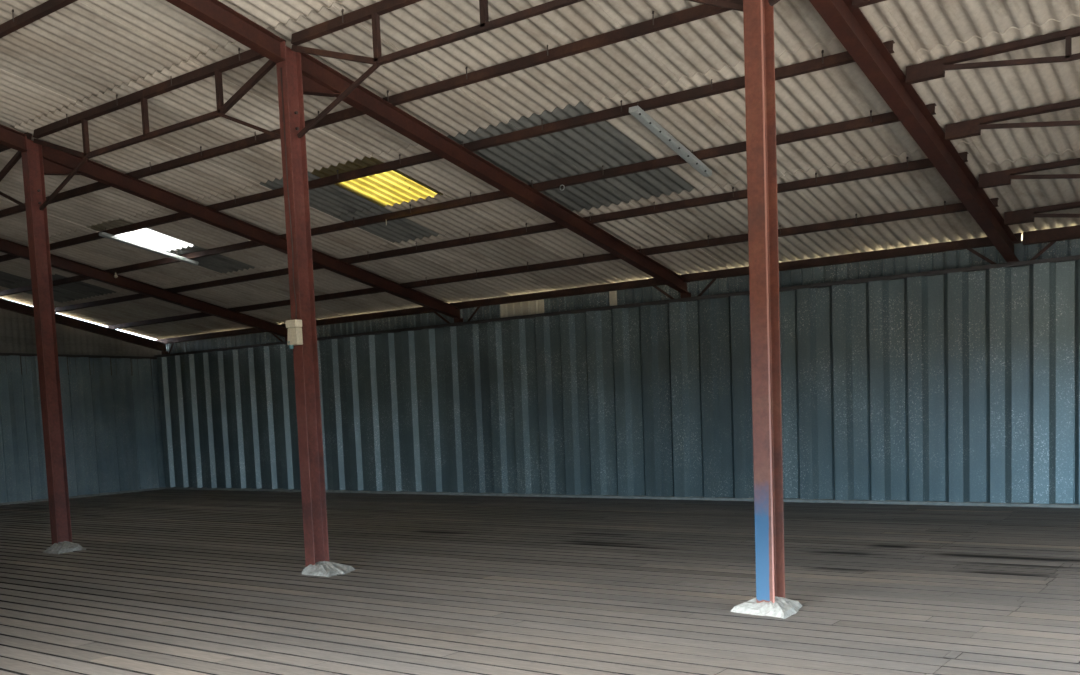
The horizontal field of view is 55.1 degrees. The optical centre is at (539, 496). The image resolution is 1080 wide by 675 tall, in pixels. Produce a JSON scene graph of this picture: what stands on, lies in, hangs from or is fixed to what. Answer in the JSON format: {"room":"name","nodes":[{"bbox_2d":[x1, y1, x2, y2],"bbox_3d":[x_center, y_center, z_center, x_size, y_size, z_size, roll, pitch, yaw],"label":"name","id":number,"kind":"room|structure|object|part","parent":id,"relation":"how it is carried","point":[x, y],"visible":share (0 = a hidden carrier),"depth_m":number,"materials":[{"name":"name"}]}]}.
{"room":"warehouse","nodes":[
{"label":"warehouse","id":0,"kind":"room"},
{"bbox_2d":[0,308,165,502],"bbox_3d":[-14.586,-2.871,19.137,0.150,7.519,18.260,1,6,33],"label":"wall","id":1,"kind":"structure","parent":0,"point":[110,397],"depth_m":24.73,"materials":[{"name":"blue metal"}]},
{"bbox_3d":[-14.505,-2.770,19.272,0.120,0.060,17.221,1,6,33],"label":"rail","id":2,"kind":"part","parent":1,"relation":"part of","materials":[{"name":"metal"}]},
{"bbox_2d":[0,487,164,504],"bbox_3d":[-14.423,0.632,19.528,0.240,0.225,17.121,1,6,33],"label":"baseboard","id":3,"kind":"structure","parent":1,"relation":"attached to","point":[159,488],"depth_m":24.84,"materials":[{"name":"metal"}]},
{"bbox_2d":[0,0,1079,339],"bbox_3d":[-3.858,-4.792,11.391,27.430,3.683,17.780,1,6,36],"label":"ceiling","id":4,"kind":"structure","parent":0,"point":[76,58],"depth_m":12.29,"materials":[{"name":"metal"}]},
{"bbox_2d":[0,271,29,285],"bbox_3d":[-11.399,-4.589,21.368,1.210,0.385,1.690,1,6,36],"label":"sheet","id":5,"kind":"object","parent":4,"relation":"attached to","point":[5,278],"visible":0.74,"depth_m":21.50,"materials":[{"name":"grey metal"}]},
{"bbox_2d":[2,280,96,302],"bbox_3d":[-10.588,-4.434,22.483,1.210,0.368,1.610,1,6,36],"label":"sheet","id":6,"kind":"object","parent":4,"relation":"attached to","point":[60,295],"visible":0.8,"depth_m":22.40,"materials":[{"name":"grey metal"}]},
{"bbox_2d":[30,274,115,296],"bbox_3d":[-9.668,-4.423,21.810,1.210,0.369,1.610,1,6,36],"label":"sheet","id":7,"kind":"object","parent":4,"relation":"attached to","point":[80,287],"visible":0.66,"depth_m":21.84,"materials":[{"name":"grey metal"}]},
{"bbox_2d":[87,218,192,250],"bbox_3d":[-6.798,-4.502,18.005,1.210,0.383,1.690,1,6,36],"label":"sheet","id":8,"kind":"object","parent":4,"relation":"attached to","point":[145,236],"visible":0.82,"depth_m":17.91,"materials":[{"name":"white plastic"}]},
{"bbox_2d":[33,38,285,210],"bbox_3d":[-4.623,-4.277,12.155,4.928,1.078,0.096,1,6,36],"label":"girder","id":9,"kind":"object","parent":4,"relation":"attached to","point":[216,68],"visible":0.93,"depth_m":11.99,"materials":[{"name":"metal"}]},
{"bbox_3d":[-5.665,-4.478,12.894,0.055,0.446,0.055,1,6,36],"label":"post","id":10,"kind":"part","parent":9,"relation":"part of","materials":[{"name":"metal"}]},
{"bbox_3d":[-4.635,-4.457,12.142,0.055,0.446,0.055,1,6,36],"label":"post","id":11,"kind":"part","parent":9,"relation":"part of","materials":[{"name":"metal"}]},
{"bbox_3d":[-3.509,-4.433,11.319,0.055,0.446,0.055,1,6,36],"label":"post","id":12,"kind":"part","parent":9,"relation":"part of","materials":[{"name":"metal"}]},
{"bbox_2d":[166,245,254,272],"bbox_3d":[-5.986,-4.347,19.120,1.210,0.367,1.610,1,6,36],"label":"sheet","id":13,"kind":"object","parent":4,"relation":"attached to","point":[219,263],"visible":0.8,"depth_m":19.08,"materials":[{"name":"grey metal"}]},
{"bbox_2d":[260,172,378,215],"bbox_3d":[-3.117,-4.425,15.315,1.210,0.383,1.690,1,6,36],"label":"sheet","id":14,"kind":"object","parent":4,"relation":"attached to","point":[332,200],"visible":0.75,"depth_m":15.32,"materials":[{"name":"grey metal"}]},
{"bbox_2d":[312,156,454,206],"bbox_3d":[-2.196,-4.396,14.643,1.210,0.385,1.690,1,6,36],"label":"sheet","id":15,"kind":"object","parent":4,"relation":"attached to","point":[390,187],"visible":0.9,"depth_m":14.58,"materials":[{"name":"yellow plastic"}]},
{"bbox_2d":[333,205,437,242],"bbox_3d":[-2.305,-4.270,16.430,1.210,0.367,1.610,1,6,36],"label":"sheet","id":16,"kind":"object","parent":4,"relation":"attached to","point":[404,229],"visible":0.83,"depth_m":16.39,"materials":[{"name":"grey metal"}]},
{"bbox_2d":[291,0,742,137],"bbox_3d":[-0.486,-4.190,9.131,5.018,1.078,0.096,1,6,36],"label":"girder","id":17,"kind":"object","parent":4,"relation":"attached to","point":[373,11],"visible":0.96,"depth_m":9.85,"materials":[{"name":"metal"}]},
{"bbox_3d":[-1.564,-4.392,9.897,0.055,0.446,0.055,1,6,36],"label":"post","id":18,"kind":"part","parent":17,"relation":"part of","materials":[{"name":"metal"}]},
{"bbox_3d":[-0.498,-4.370,9.119,0.055,0.446,0.055,1,6,36],"label":"post","id":19,"kind":"part","parent":17,"relation":"part of","materials":[{"name":"metal"}]},
{"bbox_2d":[447,122,628,211],"bbox_3d":[0.038,-4.283,13.839,1.210,0.653,3.010,1,6,36],"label":"sheet","id":20,"kind":"object","parent":4,"relation":"attached to","point":[527,160],"visible":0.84,"depth_m":13.51,"materials":[{"name":"grey metal"}]},
{"bbox_2d":[509,101,694,200],"bbox_3d":[0.959,-4.273,13.166,1.210,0.652,3.010,1,6,36],"label":"sheet","id":21,"kind":"object","parent":4,"relation":"attached to","point":[589,147],"visible":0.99,"depth_m":12.92,"materials":[{"name":"grey metal"}]},
{"bbox_2d":[768,0,779,5],"bbox_3d":[3.694,-4.083,6.090,5.018,1.037,0.079,1,6,36],"label":"girder","id":22,"kind":"object","parent":4,"relation":"attached to","point":[771,2],"visible":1,"depth_m":7.58,"materials":[{"name":"metal"}]},
{"bbox_2d":[0,489,1079,674],"bbox_3d":[-3.480,0.937,11.602,34.500,0.302,17.800,1,6,36],"label":"floor","id":23,"kind":"structure","parent":0,"point":[165,581],"depth_m":9.40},
{"bbox_2d":[21,136,85,553],"bbox_3d":[-6.491,-1.986,13.651,0.620,5.482,0.574,1,6,36],"label":"steel post","id":24,"kind":"object","parent":23,"relation":"on","point":[32,159],"visible":0.92,"depth_m":13.84,"materials":[{"name":"red metal"}]},
{"bbox_2d":[0,124,27,151],"bbox_3d":[-9.370,-5.126,9.941,0.135,1.995,8.778,1,6,36],"label":"rafter","id":25,"kind":"object","parent":24,"relation":"attached to","point":[11,138],"visible":1,"depth_m":13.40,"materials":[{"name":"red metal"}]},
{"bbox_2d":[0,132,31,207],"bbox_3d":[-8.718,-4.343,15.160,4.928,1.037,0.079,1,6,36],"label":"girder","id":26,"kind":"object","parent":24,"relation":"attached to","point":[17,156],"visible":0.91,"depth_m":13.99,"materials":[{"name":"metal"}]},
{"bbox_2d":[276,41,355,576],"bbox_3d":[-2.350,-1.906,10.710,0.571,5.482,0.476,1,6,36],"label":"steel post","id":27,"kind":"object","parent":23,"relation":"on","point":[305,356],"visible":0.92,"depth_m":10.83,"materials":[{"name":"brown metal"}]},
{"bbox_2d":[166,0,284,62],"bbox_3d":[-5.269,-5.040,6.944,0.135,1.995,8.778,1,6,36],"label":"rafter","id":28,"kind":"object","parent":27,"relation":"attached to","point":[214,13],"visible":1,"depth_m":10.08,"materials":[{"name":"red metal"}]},
{"bbox_2d":[0,0,77,37],"bbox_3d":[-7.490,-4.961,12.179,20.340,0.156,0.122,1,6,36],"label":"purlin","id":29,"kind":"structure","parent":28,"relation":"attached to","point":[48,7],"depth_m":10.47,"materials":[{"name":"metal"}]},
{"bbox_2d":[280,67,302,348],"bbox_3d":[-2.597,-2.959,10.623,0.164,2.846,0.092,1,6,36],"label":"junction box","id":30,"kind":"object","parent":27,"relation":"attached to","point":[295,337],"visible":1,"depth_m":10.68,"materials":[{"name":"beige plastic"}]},
{"bbox_2d":[730,0,801,618],"bbox_3d":[1.653,-1.823,7.792,0.506,5.482,0.534,1,6,36],"label":"steel post","id":31,"kind":"object","parent":23,"relation":"on","point":[758,15],"visible":0.96,"depth_m":7.80,"materials":[{"name":"brown metal"}]},
{"bbox_2d":[154,239,1079,503],"bbox_3d":[0.802,-1.715,19.002,26.509,4.035,0.335,1,6,36],"label":"wall","id":32,"kind":"structure","parent":0,"point":[949,376],"depth_m":17.65,"materials":[{"name":"blue metal"}]},
{"bbox_2d":[0,298,173,354],"bbox_3d":[-14.171,-3.049,19.117,0.568,7.244,17.398,1,6,34],"label":"rafter","id":33,"kind":"object","parent":32,"relation":"on","point":[5,304],"visible":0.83,"depth_m":24.72,"materials":[{"name":"brown metal"}]},
{"bbox_2d":[0,238,287,341],"bbox_3d":[-8.139,-2.468,20.313,1.268,5.419,8.434,1,6,36],"label":"rafter","id":34,"kind":"object","parent":32,"relation":"on","point":[9,247],"visible":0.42,"depth_m":20.67,"materials":[{"name":"brown metal"}]},
{"bbox_2d":[42,145,480,322],"bbox_3d":[-4.038,-2.382,17.316,1.268,5.419,8.434,1,6,36],"label":"rafter","id":35,"kind":"object","parent":32,"relation":"on","point":[55,162],"visible":0.73,"depth_m":15.98,"materials":[{"name":"brown metal"}]},
{"bbox_3d":[-1.553,-1.807,20.733,0.140,3.517,0.120,1,6,36],"label":"post","id":36,"kind":"part","parent":35,"relation":"part of","materials":[{"name":"red metal"}]},
{"bbox_2d":[301,53,716,298],"bbox_3d":[0.063,-2.296,14.320,1.268,5.419,8.434,1,6,36],"label":"rafter","id":37,"kind":"object","parent":32,"relation":"on","point":[318,79],"visible":0.84,"depth_m":12.99,"materials":[{"name":"brown metal"}]},
{"bbox_2d":[0,0,742,217],"bbox_3d":[-5.678,-4.615,14.668,20.340,0.156,0.122,1,6,36],"label":"purlin","id":38,"kind":"structure","parent":37,"relation":"attached to","point":[704,10],"depth_m":11.10,"materials":[{"name":"metal"}]},
{"bbox_2d":[0,40,894,261],"bbox_3d":[-4.873,-4.462,15.775,20.340,0.156,0.122,1,6,36],"label":"purlin","id":39,"kind":"structure","parent":37,"relation":"attached to","point":[842,58],"depth_m":12.35,"materials":[{"name":"metal"}]},
{"bbox_2d":[629,101,711,176],"bbox_3d":[1.557,-4.173,12.109,0.117,0.524,1.903,1,6,34],"label":"batten","id":40,"kind":"object","parent":39,"relation":"hanging from","point":[637,112],"visible":1,"depth_m":11.98,"materials":[{"name":"grey metal"}]},
{"bbox_2d":[0,103,936,296],"bbox_3d":[-4.037,-4.302,16.923,20.340,0.156,0.122,1,6,36],"label":"purlin","id":41,"kind":"structure","parent":37,"relation":"attached to","point":[890,117],"depth_m":13.83,"materials":[{"name":"metal"}]},
{"bbox_2d":[99,228,198,265],"bbox_3d":[-6.808,-4.364,18.063,0.110,0.494,1.778,2,6,41],"label":"batten","id":42,"kind":"object","parent":41,"relation":"attached to","point":[103,234],"visible":1,"depth_m":18.00,"materials":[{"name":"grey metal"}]},
{"bbox_2d":[54,152,968,312],"bbox_3d":[-3.249,-4.152,18.006,20.340,0.156,0.122,1,6,36],"label":"purlin","id":43,"kind":"structure","parent":37,"relation":"attached to","point":[907,166],"depth_m":15.06,"materials":[{"name":"metal"}]},
{"bbox_2d":[108,198,998,328],"bbox_3d":[-2.342,-3.979,19.252,20.340,0.156,0.122,1,6,36],"label":"purlin","id":44,"kind":"structure","parent":37,"relation":"attached to","point":[958,207],"depth_m":16.74,"materials":[{"name":"metal"}]},
{"bbox_2d":[156,233,1021,343],"bbox_3d":[-1.560,-3.788,20.463,20.500,0.134,0.079,1,6,36],"label":"purlin","id":45,"kind":"structure","parent":37,"relation":"attached to","point":[984,241],"depth_m":18.04,"materials":[{"name":"metal"}]},
{"bbox_3d":[2.548,-1.721,17.737,0.140,3.517,0.120,1,6,36],"label":"post","id":46,"kind":"part","parent":37,"relation":"part of","materials":[{"name":"red metal"}]},
{"bbox_3d":[0.688,-3.369,18.780,26.030,0.055,0.140,1,6,36],"label":"rail","id":47,"kind":"part","parent":32,"relation":"part of","materials":[{"name":"metal"}]},
{"bbox_2d":[165,487,1079,507],"bbox_3d":[0.895,0.077,19.077,25.930,0.245,0.285,1,6,36],"label":"baseboard","id":48,"kind":"structure","parent":32,"relation":"attached to","point":[900,502],"depth_m":17.73,"materials":[{"name":"metal"}]},
{"bbox_2d":[809,0,1055,263],"bbox_3d":[4.237,-2.210,11.270,1.268,5.420,8.434,1,6,36],"label":"rafter","id":49,"kind":"object","parent":32,"relation":"on","point":[848,24],"visible":0.72,"depth_m":10.68,"materials":[{"name":"brown metal"}]},
{"bbox_2d":[852,0,885,8],"bbox_3d":[4.757,-4.258,7.547,5.002,0.277,0.092,1,6,36],"label":"trussed purlin","id":50,"kind":"object","parent":49,"relation":"attached to","point":[855,3],"visible":1,"depth_m":8.95,"materials":[{"name":"metal"}]},
{"bbox_2d":[905,26,1079,84],"bbox_3d":[5.658,-4.086,8.785,5.002,0.277,0.092,1,6,36],"label":"trussed purlin","id":51,"kind":"object","parent":49,"relation":"attached to","point":[935,69],"visible":1,"depth_m":9.75,"materials":[{"name":"metal"}]},
{"bbox_3d":[3.782,-4.174,10.150,0.360,0.174,0.092,1,6,36],"label":"plate","id":52,"kind":"part","parent":51,"relation":"part of","materials":[{"name":"metal"}]},
{"bbox_3d":[4.800,-4.081,9.394,0.044,0.190,0.044,1,6,36],"label":"post","id":53,"kind":"part","parent":51,"relation":"part of","materials":[{"name":"metal"}]},
{"bbox_2d":[945,99,1079,140],"bbox_3d":[6.499,-3.925,9.941,5.002,0.277,0.092,1,6,36],"label":"trussed purlin","id":54,"kind":"object","parent":49,"relation":"attached to","point":[970,128],"visible":1,"depth_m":11.00,"materials":[{"name":"metal"}]},
{"bbox_3d":[4.624,-4.014,11.306,0.360,0.174,0.092,1,6,36],"label":"plate","id":55,"kind":"part","parent":54,"relation":"part of","materials":[{"name":"metal"}]},
{"bbox_2d":[978,158,1079,188],"bbox_3d":[7.383,-3.757,11.155,5.002,0.277,0.092,1,6,36],"label":"trussed purlin","id":56,"kind":"object","parent":49,"relation":"attached to","point":[999,178],"visible":1,"depth_m":12.29,"materials":[{"name":"metal"}]},
{"bbox_3d":[5.507,-3.845,12.520,0.360,0.174,0.092,1,6,36],"label":"plate","id":57,"kind":"part","parent":56,"relation":"part of","materials":[{"name":"metal"}]},
{"bbox_2d":[1004,202,1079,225],"bbox_3d":[8.194,-3.602,12.270,5.002,0.277,0.092,1,6,36],"label":"trussed purlin","id":58,"kind":"object","parent":49,"relation":"attached to","point":[1026,215],"visible":1,"depth_m":13.48,"materials":[{"name":"metal"}]},
{"bbox_3d":[6.319,-3.690,13.635,0.360,0.174,0.092,1,6,36],"label":"plate","id":59,"kind":"part","parent":58,"relation":"part of","materials":[{"name":"metal"}]},
{"bbox_2d":[1022,225,1079,244],"bbox_3d":[8.723,-3.555,12.946,4.940,0.179,0.093,1,6,36],"label":"purlin","id":60,"kind":"structure","parent":49,"relation":"attached to","point":[1070,232],"depth_m":14.16,"materials":[{"name":"metal"}]}
]}

